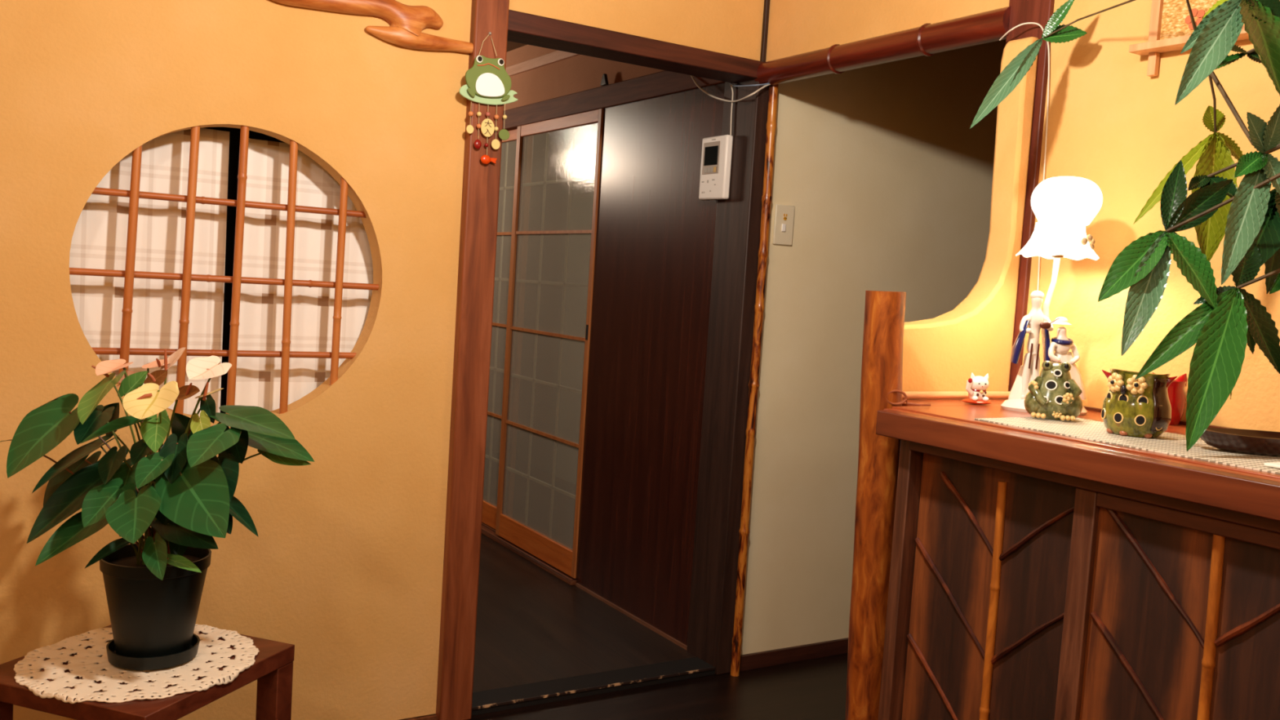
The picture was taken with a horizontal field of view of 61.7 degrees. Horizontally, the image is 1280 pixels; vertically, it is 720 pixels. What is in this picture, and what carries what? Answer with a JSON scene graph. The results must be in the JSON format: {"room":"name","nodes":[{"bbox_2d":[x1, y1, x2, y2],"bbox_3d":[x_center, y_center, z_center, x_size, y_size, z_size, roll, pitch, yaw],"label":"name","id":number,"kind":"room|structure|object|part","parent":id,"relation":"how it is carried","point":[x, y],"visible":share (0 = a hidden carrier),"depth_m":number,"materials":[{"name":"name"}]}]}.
{"room":"traditional dwelling","nodes":[
{"label":"traditional dwelling","id":0,"kind":"room"},
{"bbox_2d":[0,0,1005,719],"bbox_3d":[-0.382,-0.272,2.737,4.800,2.400,0.070,1,5,-32],"label":"wall","id":1,"kind":"structure","parent":0,"point":[344,567],"depth_m":2.59,"materials":[{"name":"paint"}]},
{"bbox_2d":[69,125,378,414],"bbox_3d":[-0.909,-0.191,2.404,0.678,0.682,0.037,1,5,-32],"label":"lattice","id":2,"kind":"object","parent":1,"relation":"in","point":[134,193],"depth_m":2.38,"materials":[{"name":"brown wood"}]},
{"bbox_2d":[200,126,284,413],"bbox_3d":[-0.991,-0.217,2.486,1.000,1.050,0.130,1,5,-32],"label":"window","id":3,"kind":"structure","parent":1,"relation":"in","point":[234,133],"depth_m":2.55,"materials":[{"name":"black"}]},
{"bbox_2d":[69,128,229,416],"bbox_3d":[-1.141,-0.179,2.356,0.431,0.695,0.014,1,5,-32],"label":"curtain","id":4,"kind":"object","parent":3,"relation":"hanging from","point":[100,236],"visible":0.4,"depth_m":2.39,"materials":[{"name":"fabric"}]},
{"bbox_2d":[235,138,373,411],"bbox_3d":[-0.766,-0.168,2.594,0.402,0.685,0.014,1,5,-32],"label":"curtain","id":5,"kind":"object","parent":3,"relation":"hanging from","point":[258,379],"visible":0.43,"depth_m":2.55,"materials":[{"name":"fabric"}]},
{"bbox_2d":[271,0,473,53],"bbox_3d":[-0.620,-0.792,2.477,0.524,0.108,0.056,1,5,-32],"label":"branch","id":6,"kind":"object","parent":1,"relation":"attached to","point":[406,23],"visible":1,"depth_m":2.49,"materials":[{"name":"brown wood"}]},
{"bbox_2d":[404,714,437,719],"bbox_3d":[-1.498,0.898,2.131,2.300,0.018,0.012,1,5,-32],"label":"baseboard","id":7,"kind":"structure","parent":1,"relation":"attached to","point":[434,717],"depth_m":2.72,"materials":[{"name":"brown wood"}]},
{"bbox_2d":[435,0,509,719],"bbox_3d":[-0.429,-0.273,2.708,0.088,2.400,0.130,1,5,-32],"label":"wooden post","id":8,"kind":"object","parent":1,"relation":"attached to","point":[481,181],"depth_m":2.67,"materials":[{"name":"brown wood"}]},
{"bbox_2d":[458,31,517,164],"bbox_3d":[-0.369,-0.640,2.615,0.154,0.321,0.025,1,5,-32],"label":"ornament","id":9,"kind":"object","parent":8,"relation":"hanging from","point":[488,82],"visible":1,"depth_m":2.61,"materials":[{"name":"green paint"}]},
{"bbox_2d":[471,657,715,715],"bbox_3d":[-0.137,0.917,3.028,0.790,0.022,0.096,1,5,-32],"label":"trim","id":10,"kind":"structure","parent":1,"relation":"attached to","point":[586,681],"depth_m":3.00,"materials":[{"name":"black wood"}]},
{"bbox_2d":[506,9,763,83],"bbox_3d":[-0.013,-0.841,2.908,0.812,0.050,0.118,1,5,-32],"label":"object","id":11,"kind":"structure","parent":1,"relation":"attached to","point":[523,28],"depth_m":2.85,"materials":[{"name":"brown wood"}]},
{"bbox_2d":[760,0,769,62],"bbox_3d":[0.374,-1.152,3.068,0.030,0.600,0.032,1,5,-32],"label":"trim","id":12,"kind":"structure","parent":1,"relation":"attached to","point":[766,2],"depth_m":3.07,"materials":[{"name":"brown wood"}]},
{"bbox_2d":[772,204,795,245],"bbox_3d":[0.427,-0.400,3.172,0.071,0.118,0.013,1,5,-32],"label":"light switch","id":13,"kind":"object","parent":1,"relation":"attached to","point":[784,218],"visible":1,"depth_m":3.17,"materials":[{"name":"beige plastic"}]},
{"bbox_2d":[739,637,848,671],"bbox_3d":[0.952,0.930,3.644,1.540,0.045,0.012,1,5,-32],"label":"baseboard","id":14,"kind":"structure","parent":1,"relation":"attached to","point":[807,651],"depth_m":3.34,"materials":[{"name":"brown wood"}]},
{"bbox_2d":[506,40,527,52],"bbox_3d":[-2.205,-1.426,4.199,3.200,0.060,4.530,1,5,-32],"label":"ceiling","id":15,"kind":"structure","parent":0,"point":[511,46],"depth_m":4.46,"materials":[{"name":"brown wood"}]},
{"bbox_2d":[409,448,848,719],"bbox_3d":[-0.683,0.902,3.189,4.940,0.080,8.270,1,5,-32],"label":"floor","id":16,"kind":"structure","parent":0,"point":[532,625],"depth_m":3.27,"materials":[{"name":"black wood"}]},
{"bbox_2d":[0,624,294,719],"bbox_3d":[-0.951,0.755,2.033,0.390,0.385,0.398,5,4,18],"label":"side table","id":17,"kind":"object","parent":16,"relation":"on","point":[273,667],"visible":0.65,"depth_m":1.91,"materials":[{"name":"brown wood"}]},
{"bbox_3d":[-1.167,0.767,1.923,0.049,0.351,0.049,5,4,18],"label":"leg","id":18,"kind":"part","parent":17,"relation":"part of","materials":[{"name":"brown wood"}]},
{"bbox_2d":[13,624,259,703],"bbox_3d":[-0.939,0.567,2.015,0.413,0.015,0.418,1,5,-32],"label":"lace doily","id":19,"kind":"object","parent":17,"relation":"on","point":[87,664],"visible":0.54,"depth_m":1.95,"materials":[{"name":"beige fabric"}]},
{"bbox_2d":[99,542,211,657],"bbox_3d":[-0.910,0.457,2.010,0.191,0.190,0.191,1,5,-32],"label":"pot","id":20,"kind":"object","parent":19,"relation":"on","point":[150,615],"depth_m":1.95,"materials":[{"name":"black plastic"}]},
{"bbox_2d":[0,347,314,670],"bbox_3d":[-0.905,0.272,1.949,0.629,0.586,0.286,5,4,15],"label":"anthurium","id":21,"kind":"object","parent":19,"relation":"on","point":[153,585],"visible":1,"depth_m":1.92,"materials":[{"name":"green plant"}]},
{"bbox_2d":[95,359,133,375],"bbox_3d":[-0.957,0.014,1.951,0.063,0.027,0.056,1,5,-32],"label":"flower","id":22,"kind":"object","parent":21,"relation":"on","point":[104,367],"depth_m":1.96,"materials":[{"name":"pink plant"}]},
{"bbox_2d":[115,370,135,387],"bbox_3d":[-0.963,0.036,1.997,0.040,0.033,0.021,5,4,20],"label":"flower","id":23,"kind":"object","parent":21,"relation":"on","point":[129,372],"depth_m":2.00,"materials":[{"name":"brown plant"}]},
{"bbox_2d":[122,381,179,419],"bbox_3d":[-0.839,0.067,1.837,0.084,0.060,0.085,1,5,-32],"label":"flower","id":24,"kind":"object","parent":21,"relation":"on","point":[147,400],"depth_m":1.84,"materials":[{"name":"yellow plant"}]},
{"bbox_2d":[139,359,169,370],"bbox_3d":[-0.911,0.010,2.019,0.063,0.022,0.030,4,4,0],"label":"flower","id":25,"kind":"object","parent":21,"relation":"on","point":[160,363],"depth_m":2.02,"materials":[{"name":"pink plant"}]},
{"bbox_2d":[143,369,167,385],"bbox_3d":[-0.889,0.035,1.965,0.042,0.037,0.006,3,4,-4],"label":"flower","id":26,"kind":"object","parent":21,"relation":"on","point":[158,376],"depth_m":1.97,"materials":[{"name":"brown plant"}]},
{"bbox_2d":[160,347,186,370],"bbox_3d":[-0.879,0.002,2.009,0.051,0.053,0.031,5,4,19],"label":"flower","id":27,"kind":"object","parent":21,"relation":"on","point":[166,363],"depth_m":2.01,"materials":[{"name":"pink plant"}]},
{"bbox_2d":[176,385,199,399],"bbox_3d":[-0.822,0.059,1.934,0.069,0.028,0.018,5,4,24],"label":"flower","id":28,"kind":"object","parent":21,"relation":"on","point":[186,391],"depth_m":1.93,"materials":[{"name":"brown plant"}]},
{"bbox_2d":[194,387,223,399],"bbox_3d":[-0.777,0.061,1.928,0.094,0.030,0.015,7,5,35],"label":"flower","id":29,"kind":"object","parent":21,"relation":"on","point":[204,393],"depth_m":1.93,"materials":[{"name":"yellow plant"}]},
{"bbox_2d":[186,355,231,379],"bbox_3d":[-0.783,0.014,1.947,0.080,0.039,0.068,1,5,-32],"label":"flower","id":30,"kind":"object","parent":21,"relation":"on","point":[208,367],"depth_m":1.95,"materials":[{"name":"white plant"}]},
{"bbox_3d":[-0.736,0.778,2.145,0.049,0.351,0.049,5,4,18],"label":"leg","id":31,"kind":"part","parent":17,"relation":"part of","materials":[{"name":"brown wood"}]},
{"bbox_2d":[730,84,778,676],"bbox_3d":[0.335,0.073,3.138,0.037,1.745,0.033,3,4,-5],"label":"wooden post","id":32,"kind":"object","parent":16,"relation":"on","point":[766,198],"visible":1,"depth_m":3.13,"materials":[{"name":"brown wood"}]},
{"bbox_2d":[844,290,906,719],"bbox_3d":[0.455,0.450,2.076,0.142,1.166,0.091,1,5,-32],"label":"log post","id":33,"kind":"object","parent":16,"relation":"on","point":[882,366],"visible":0.8,"depth_m":2.02,"materials":[{"name":"brown wood"}]},
{"bbox_2d":[878,440,1279,719],"bbox_3d":[1.017,0.658,1.478,0.495,0.905,1.500,1,5,-32],"label":"base cabinet","id":34,"kind":"object","parent":16,"relation":"on","point":[1015,592],"visible":0.99,"depth_m":1.63,"materials":[{"name":"brown wood"}]},
{"bbox_3d":[0.581,0.592,1.793,0.012,0.832,0.362,1,5,-32],"label":"door","id":35,"kind":"part","parent":34,"relation":"part of","materials":[{"name":"brown wood"}]},
{"bbox_2d":[875,398,1279,521],"bbox_3d":[1.005,0.175,1.491,0.533,0.053,1.625,1,5,-32],"label":"countertop","id":36,"kind":"structure","parent":34,"relation":"on","point":[951,424],"depth_m":1.59,"materials":[{"name":"brown wood"}]},
{"bbox_2d":[886,389,930,406],"bbox_3d":[0.501,0.072,1.999,0.091,0.029,0.016,3,4,-3],"label":"cord","id":37,"kind":"object","parent":36,"relation":"on","point":[904,393],"visible":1,"depth_m":2.00,"materials":[{"name":"brown plastic"}]},
{"bbox_2d":[902,391,1009,399],"bbox_3d":[0.650,0.072,2.203,0.335,0.016,0.016,1,5,-32],"label":"rod","id":38,"kind":"object","parent":36,"relation":"on","point":[910,394],"visible":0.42,"depth_m":2.18,"materials":[{"name":"brown wood"}]},
{"bbox_2d":[961,372,991,404],"bbox_3d":[0.669,0.056,2.121,0.060,0.062,0.044,3,4,-9],"label":"cat figurine","id":39,"kind":"object","parent":36,"relation":"on","point":[976,386],"visible":1,"depth_m":2.11,"materials":[{"name":"white ceramic"}]},
{"bbox_2d":[961,398,991,404],"bbox_3d":[0.668,0.082,2.123,0.058,0.010,0.047,1,5,-32],"label":"cushion","id":40,"kind":"object","parent":36,"relation":"on","point":[973,401],"depth_m":2.11,"materials":[{"name":"orange fabric"}]},
{"bbox_2d":[1000,176,1102,415],"bbox_3d":[0.791,-0.123,2.043,0.148,0.447,0.150,7,5,40],"label":"table lamp","id":41,"kind":"object","parent":36,"relation":"on","point":[1063,206],"visible":0.93,"depth_m":2.02,"materials":[{"name":"white ceramic"}]},
{"bbox_3d":[0.785,-0.067,2.065,0.022,0.272,0.043,5,4,15],"label":"stem","id":42,"kind":"part","parent":41,"relation":"part of","materials":[{"name":"white ceramic"}]},
{"bbox_3d":[0.796,-0.227,2.038,0.150,0.065,0.149,1,5,-32],"label":"lamp shade","id":43,"kind":"part","parent":41,"relation":"part of","materials":[{"name":"white glass"}]},
{"bbox_2d":[1051,253,1064,257],"bbox_3d":[0.795,-0.202,2.039,0.024,0.012,0.024,1,5,-32],"label":"socket","id":44,"kind":"object","parent":41,"relation":"attached to","point":[1061,255],"depth_m":2.03,"materials":[{"name":"gold metal"}]},
{"bbox_3d":[0.808,-0.302,2.030,0.128,0.088,0.128,1,5,-32],"label":"lamp shade","id":45,"kind":"part","parent":41,"relation":"part of","materials":[{"name":"white glass"}]},
{"bbox_2d":[969,0,1279,451],"bbox_3d":[0.931,-0.275,1.623,0.406,0.821,1.102,1,5,-32],"label":"leaves","id":46,"kind":"object","parent":36,"relation":"on","point":[1228,317],"visible":1,"depth_m":1.60,"materials":[{"name":"green plant"}]},
{"bbox_2d":[974,417,1279,474],"bbox_3d":[0.838,0.131,1.650,0.255,0.002,0.598,1,5,-32],"label":"woven mat","id":47,"kind":"object","parent":36,"relation":"on","point":[1169,443],"visible":0.67,"depth_m":1.66,"materials":[{"name":"grey fabric"}]},
{"bbox_2d":[1023,360,1082,421],"bbox_3d":[0.739,0.053,1.908,0.104,0.102,0.102,1,5,-32],"label":"candle holder","id":48,"kind":"object","parent":47,"relation":"on","point":[1053,394],"visible":1,"depth_m":1.89,"materials":[{"name":"green ceramic"}]},
{"bbox_3d":[0.706,0.076,1.914,0.043,0.048,0.042,1,5,-32],"label":"leg","id":49,"kind":"part","parent":48,"relation":"part of","materials":[{"name":"green ceramic"}]},
{"bbox_2d":[1028,380,1038,392],"bbox_3d":[0.699,0.048,1.902,0.009,0.023,0.023,2,4,-16],"label":"flower","id":50,"kind":"object","parent":48,"relation":"on","point":[1033,385],"depth_m":1.90,"materials":[{"name":"yellow ceramic"}]},
{"bbox_3d":[0.711,0.055,1.898,0.034,0.050,0.041,1,5,-32],"label":"arm","id":51,"kind":"part","parent":48,"relation":"part of","materials":[{"name":"green ceramic"}]},
{"bbox_2d":[1052,410,1062,417],"bbox_3d":[0.732,0.094,1.881,0.017,0.017,0.007,4,4,6],"label":"flower","id":52,"kind":"object","parent":48,"relation":"on","point":[1055,414],"depth_m":1.88,"materials":[{"name":"yellow ceramic"}]},
{"bbox_2d":[1062,392,1074,404],"bbox_3d":[0.748,0.067,1.870,0.020,0.021,0.008,3,4,-5],"label":"flower","id":53,"kind":"object","parent":48,"relation":"on","point":[1067,397],"depth_m":1.87,"materials":[{"name":"yellow ceramic"}]},
{"bbox_3d":[0.754,0.059,1.883,0.044,0.050,0.032,1,5,-32],"label":"arm","id":54,"kind":"part","parent":48,"relation":"part of","materials":[{"name":"green ceramic"}]},
{"bbox_3d":[0.763,0.081,1.895,0.043,0.048,0.042,1,5,-32],"label":"leg","id":55,"kind":"part","parent":48,"relation":"part of","materials":[{"name":"green ceramic"}]},
{"bbox_2d":[1101,368,1177,438],"bbox_3d":[0.804,0.070,1.734,0.104,0.104,0.103,1,5,-32],"label":"owl figurine","id":56,"kind":"object","parent":47,"relation":"on","point":[1141,406],"visible":0.99,"depth_m":1.70,"materials":[{"name":"green ceramic"}]},
{"bbox_2d":[1200,426,1279,456],"bbox_3d":[0.935,0.123,1.598,0.231,0.033,0.107,4,4,4],"label":"wooden tray","id":57,"kind":"object","parent":47,"relation":"on","point":[1260,442],"visible":0.91,"depth_m":1.57,"materials":[{"name":"brown paint"}]},
{"bbox_2d":[1263,462,1279,468],"bbox_3d":[0.888,0.145,1.444,0.058,0.004,0.062,1,5,-32],"label":"card","id":58,"kind":"object","parent":47,"relation":"on","point":[1276,464],"visible":1,"depth_m":1.45,"materials":[{"name":"white paper"}]},
{"bbox_2d":[1152,372,1187,425],"bbox_3d":[0.972,0.070,1.975,0.064,0.094,0.064,1,5,-32],"label":"holder","id":59,"kind":"object","parent":36,"relation":"on","point":[1175,390],"visible":0.39,"depth_m":1.95,"materials":[{"name":"red ceramic"}]},
{"bbox_3d":[0.879,0.217,1.306,0.065,0.020,1.435,1,5,-32],"label":"frame rail","id":60,"kind":"part","parent":34,"relation":"part of","materials":[{"name":"brown wood"}]},
{"bbox_3d":[0.762,0.627,1.471,0.012,0.832,0.440,1,5,-32],"label":"door","id":61,"kind":"part","parent":34,"relation":"part of","materials":[{"name":"brown wood"}]},
{"bbox_3d":[0.777,0.224,1.436,0.012,0.022,0.368,1,5,-32],"label":"door rail","id":62,"kind":"part","parent":34,"relation":"part of","materials":[{"name":"brown wood"}]},
{"bbox_2d":[485,0,1279,484],"bbox_3d":[0.467,-0.266,3.809,0.970,2.460,8.200,1,5,-32],"label":"wall","id":63,"kind":"structure","parent":0,"point":[1116,126],"depth_m":2.20,"materials":[{"name":"paint"}]},
{"bbox_2d":[481,128,533,529],"bbox_3d":[-0.693,-0.143,4.801,0.024,1.722,0.730,1,5,-32],"label":"door","id":64,"kind":"structure","parent":63,"relation":"in","point":[489,509],"depth_m":4.52,"materials":[{"name":"brown wood"}]},
{"bbox_3d":[-0.741,0.667,4.855,0.022,0.095,0.671,1,5,-32],"label":"rail","id":65,"kind":"part","parent":64,"relation":"part of","materials":[{"name":"brown wood"}]},
{"bbox_3d":[-0.638,-0.977,4.736,0.022,0.045,0.671,1,5,-32],"label":"rail","id":66,"kind":"part","parent":64,"relation":"part of","materials":[{"name":"brown wood"}]},
{"bbox_2d":[480,522,576,585],"bbox_3d":[-0.686,0.737,4.773,0.125,0.022,1.850,1,5,-32],"label":"trim","id":67,"kind":"structure","parent":63,"relation":"attached to","point":[486,531],"depth_m":4.29,"materials":[{"name":"brown wood"}]},
{"bbox_2d":[505,50,579,76],"bbox_3d":[-0.856,-1.282,5.046,0.012,0.040,4.530,1,5,-32],"label":"trim","id":68,"kind":"structure","parent":63,"relation":"attached to","point":[557,55],"depth_m":4.30,"materials":[{"name":"brown wood"}]},
{"bbox_2d":[495,108,604,578],"bbox_3d":[-0.368,-0.080,4.215,0.026,1.722,0.715,1,5,-32],"label":"door","id":69,"kind":"structure","parent":63,"relation":"in","point":[555,553],"depth_m":4.25,"materials":[{"name":"brown wood"}]},
{"bbox_3d":[-0.416,0.730,4.269,0.022,0.095,0.656,1,5,-32],"label":"rail","id":70,"kind":"part","parent":69,"relation":"part of","materials":[{"name":"brown wood"}]},
{"bbox_3d":[-0.312,-0.914,4.150,0.022,0.045,0.656,1,5,-32],"label":"rail","id":71,"kind":"part","parent":69,"relation":"part of","materials":[{"name":"brown wood"}]},
{"bbox_3d":[-0.193,-0.101,3.910,0.003,0.055,0.014,1,5,-32],"label":"finger pull","id":72,"kind":"part","parent":69,"relation":"part of","materials":[{"name":"black metal"}]},
{"bbox_2d":[600,73,608,85],"bbox_3d":[-0.126,-1.000,3.817,0.012,0.040,0.042,1,5,-32],"label":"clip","id":73,"kind":"object","parent":63,"relation":"attached to","point":[604,82],"visible":1,"depth_m":3.81,"materials":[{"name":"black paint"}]},
{"bbox_2d":[502,70,724,130],"bbox_3d":[-0.842,-1.079,5.095,0.110,0.080,4.500,1,5,-32],"label":"trim","id":74,"kind":"structure","parent":63,"relation":"attached to","point":[664,82],"depth_m":3.81,"materials":[{"name":"brown wood"}]},
{"bbox_2d":[575,582,687,649],"bbox_3d":[-0.042,0.865,3.645,0.008,0.010,0.740,1,5,-32],"label":"trim","id":75,"kind":"structure","parent":63,"relation":"attached to","point":[606,602],"depth_m":3.61,"materials":[{"name":"brown wood"}]},
{"bbox_2d":[575,82,724,645],"bbox_3d":[0.026,0.000,3.599,0.032,1.743,0.755,1,5,-32],"label":"door","id":76,"kind":"structure","parent":63,"relation":"in","point":[654,249],"depth_m":3.56,"materials":[{"name":"brown wood"}]},
{"bbox_2d":[698,134,733,200],"bbox_3d":[0.225,-0.575,3.211,0.028,0.188,0.131,1,5,-32],"label":"intercom","id":77,"kind":"object","parent":63,"relation":"attached to","point":[717,151],"visible":1,"depth_m":3.19,"materials":[{"name":"white plastic"}]},
{"bbox_2d":[729,84,733,135],"bbox_3d":[0.268,-0.737,3.163,0.005,0.154,0.019,0,5,-39],"label":"cable","id":78,"kind":"object","parent":77,"relation":"attached to","point":[730,85],"visible":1,"depth_m":3.16,"materials":[{"name":"beige plastic"}]},
{"bbox_2d":[686,80,768,675],"bbox_3d":[0.274,0.039,3.214,0.075,1.795,0.165,1,5,-32],"label":"trim","id":79,"kind":"structure","parent":63,"relation":"attached to","point":[738,217],"depth_m":3.17,"materials":[{"name":"black wood"}]},
{"bbox_2d":[754,5,1010,86],"bbox_3d":[0.584,-0.780,2.711,0.075,0.076,0.883,1,5,-32],"label":"beam","id":80,"kind":"structure","parent":63,"relation":"attached to","point":[986,27],"depth_m":2.61,"materials":[{"name":"brown wood"}]},
{"bbox_2d":[690,75,770,102],"bbox_3d":[0.260,-0.816,3.196,0.099,0.118,0.386,1,5,-32],"label":"cable","id":81,"kind":"object","parent":80,"relation":"hanging from","point":[691,76],"visible":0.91,"depth_m":3.17,"materials":[{"name":"beige plastic"}]},
{"bbox_2d":[729,83,769,86],"bbox_3d":[0.317,-0.795,3.099,0.084,0.033,0.165,1,5,-32],"label":"cable","id":82,"kind":"object","parent":80,"relation":"attached to","point":[730,83],"visible":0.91,"depth_m":3.04,"materials":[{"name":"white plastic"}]},
{"bbox_2d":[999,22,1049,290],"bbox_3d":[0.801,-0.323,2.290,0.148,0.778,0.031,8,6,44],"label":"cable","id":83,"kind":"object","parent":63,"relation":"attached to","point":[1040,25],"visible":0.68,"depth_m":2.25,"materials":[{"name":"beige plastic"}]},
{"bbox_2d":[1005,0,1054,391],"bbox_3d":[0.831,-0.168,2.354,0.087,2.400,0.110,1,5,-32],"label":"trim","id":84,"kind":"structure","parent":63,"relation":"attached to","point":[1039,11],"depth_m":2.28,"materials":[{"name":"brown wood"}]},
{"bbox_2d":[1128,0,1248,76],"bbox_3d":[1.047,-0.738,1.917,0.043,0.415,0.316,1,5,-32],"label":"picture frame","id":85,"kind":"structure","parent":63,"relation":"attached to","point":[1171,26],"depth_m":2.01,"materials":[{"name":"wood"}]},
{"bbox_3d":[1.037,-0.581,1.928,0.043,0.014,0.316,1,5,-32],"label":"rail","id":86,"kind":"part","parent":85,"relation":"part of","materials":[{"name":"brown wood"}]},
{"bbox_2d":[902,36,1039,391],"bbox_3d":[0.617,0.168,2.253,0.372,1.719,0.068,1,5,-32],"label":"wall","id":87,"kind":"structure","parent":0,"point":[941,353],"depth_m":2.27,"materials":[{"name":"paint"}]}
]}

